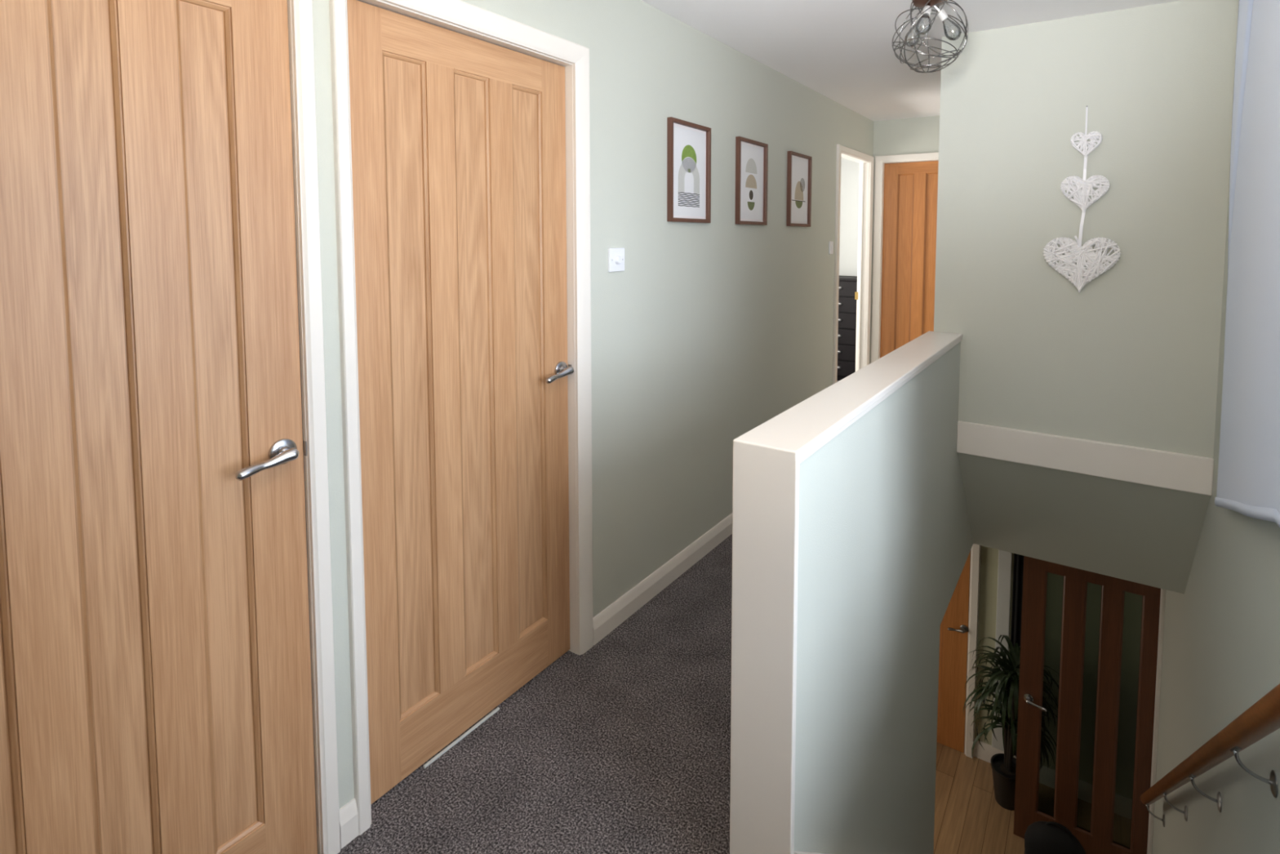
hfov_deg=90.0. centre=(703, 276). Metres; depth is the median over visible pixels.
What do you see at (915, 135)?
wall
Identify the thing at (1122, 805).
baseboard
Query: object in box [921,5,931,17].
socket
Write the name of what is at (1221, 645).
wall
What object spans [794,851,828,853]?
staircase
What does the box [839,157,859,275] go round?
wall
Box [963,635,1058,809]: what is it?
potted palm
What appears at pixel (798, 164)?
print
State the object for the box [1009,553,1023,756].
door frame
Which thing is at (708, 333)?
wall
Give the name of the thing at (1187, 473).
trim
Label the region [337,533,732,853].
floor
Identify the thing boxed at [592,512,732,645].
baseboard
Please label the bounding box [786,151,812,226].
picture frame
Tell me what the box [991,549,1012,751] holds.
trim
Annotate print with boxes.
[673,125,705,216]
[740,143,763,219]
[791,156,807,222]
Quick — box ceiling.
[640,0,1181,121]
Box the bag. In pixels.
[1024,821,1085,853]
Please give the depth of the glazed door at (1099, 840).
4.02 m
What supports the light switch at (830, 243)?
attached to the wall at (708, 333)
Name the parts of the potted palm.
stem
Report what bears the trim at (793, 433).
on the wall at (886, 542)
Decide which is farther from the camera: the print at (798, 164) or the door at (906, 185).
the door at (906, 185)
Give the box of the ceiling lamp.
[891,0,968,73]
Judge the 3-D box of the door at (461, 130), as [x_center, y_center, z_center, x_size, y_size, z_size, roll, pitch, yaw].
[-0.665,0.304,1.919,0.107,2.145,0.873,3,4,32]
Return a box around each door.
[0,0,340,853]
[328,0,593,835]
[870,151,938,363]
[936,543,981,758]
[1013,555,1160,853]
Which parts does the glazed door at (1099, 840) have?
lever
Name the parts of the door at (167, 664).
lever, strike plate, architrave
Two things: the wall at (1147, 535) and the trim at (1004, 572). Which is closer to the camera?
the wall at (1147, 535)
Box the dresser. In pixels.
[836,275,857,380]
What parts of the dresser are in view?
drawer, drawer, drawer, drawer, drawer, drawer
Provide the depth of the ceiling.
2.84 m
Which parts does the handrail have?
arm, arm, arm, saddle plate, arm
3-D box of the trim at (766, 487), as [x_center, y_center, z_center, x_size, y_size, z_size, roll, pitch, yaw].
[0.128,0.893,1.380,0.150,1.046,0.018,3,4,32]
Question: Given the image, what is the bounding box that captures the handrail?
[1140,683,1279,826]
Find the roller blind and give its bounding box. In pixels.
[1214,0,1279,527]
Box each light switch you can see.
[608,248,624,271]
[828,241,833,253]
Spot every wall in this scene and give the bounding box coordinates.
[311,0,873,808]
[794,341,973,853]
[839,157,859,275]
[869,115,939,364]
[933,0,1239,457]
[957,452,1210,594]
[974,545,1142,799]
[1151,168,1279,853]
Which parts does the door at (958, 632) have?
lever, architrave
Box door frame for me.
[832,144,874,384]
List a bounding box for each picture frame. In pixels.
[666,116,711,222]
[734,136,768,225]
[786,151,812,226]
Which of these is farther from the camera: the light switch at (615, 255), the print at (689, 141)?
the print at (689, 141)
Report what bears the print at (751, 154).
attached to the picture frame at (751, 156)
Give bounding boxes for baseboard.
[338,798,358,848]
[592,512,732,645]
[973,738,1132,819]
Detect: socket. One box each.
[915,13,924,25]
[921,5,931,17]
[936,8,948,22]
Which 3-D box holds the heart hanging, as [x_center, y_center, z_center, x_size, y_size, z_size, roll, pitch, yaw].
[1.557,-0.314,2.615,0.277,0.765,0.040,3,4,32]
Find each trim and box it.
[729,447,799,853]
[733,330,962,460]
[956,420,1213,495]
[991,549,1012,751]
[1146,588,1165,853]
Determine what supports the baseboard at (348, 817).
attached to the wall at (708, 333)
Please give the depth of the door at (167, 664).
1.25 m
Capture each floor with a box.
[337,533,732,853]
[933,742,1131,853]
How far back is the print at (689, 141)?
2.78 m
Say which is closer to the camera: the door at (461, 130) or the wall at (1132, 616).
the door at (461, 130)
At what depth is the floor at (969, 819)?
4.44 m
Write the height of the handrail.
2.555 m
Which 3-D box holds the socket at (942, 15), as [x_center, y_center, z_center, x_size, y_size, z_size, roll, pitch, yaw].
[0.865,-0.946,2.311,0.041,0.044,0.029,0,4,3]
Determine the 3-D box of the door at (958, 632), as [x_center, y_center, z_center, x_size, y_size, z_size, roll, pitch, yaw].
[1.690,2.648,5.065,0.900,2.090,0.090,3,4,32]
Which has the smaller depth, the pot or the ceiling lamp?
the ceiling lamp
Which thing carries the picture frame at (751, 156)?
attached to the wall at (708, 333)
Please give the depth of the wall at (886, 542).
1.90 m
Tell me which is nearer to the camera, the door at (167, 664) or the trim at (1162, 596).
the door at (167, 664)
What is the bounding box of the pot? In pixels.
[991,753,1016,809]
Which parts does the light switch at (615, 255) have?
dimmer knob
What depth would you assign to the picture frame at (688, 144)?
2.77 m
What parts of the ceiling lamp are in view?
bulb, bulb, ceiling plate, stem, bulb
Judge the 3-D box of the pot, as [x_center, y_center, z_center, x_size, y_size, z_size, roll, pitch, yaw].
[2.154,3.602,4.525,0.224,0.260,0.224,3,4,32]
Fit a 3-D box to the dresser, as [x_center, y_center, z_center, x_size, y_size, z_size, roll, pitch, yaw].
[1.634,0.551,6.643,0.810,1.075,0.450,3,4,32]
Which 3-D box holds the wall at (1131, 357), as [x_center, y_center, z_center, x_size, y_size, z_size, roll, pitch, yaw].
[2.030,0.085,3.521,1.045,2.406,1.958,3,4,32]
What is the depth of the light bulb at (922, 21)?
2.35 m
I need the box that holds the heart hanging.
[1043,105,1120,292]

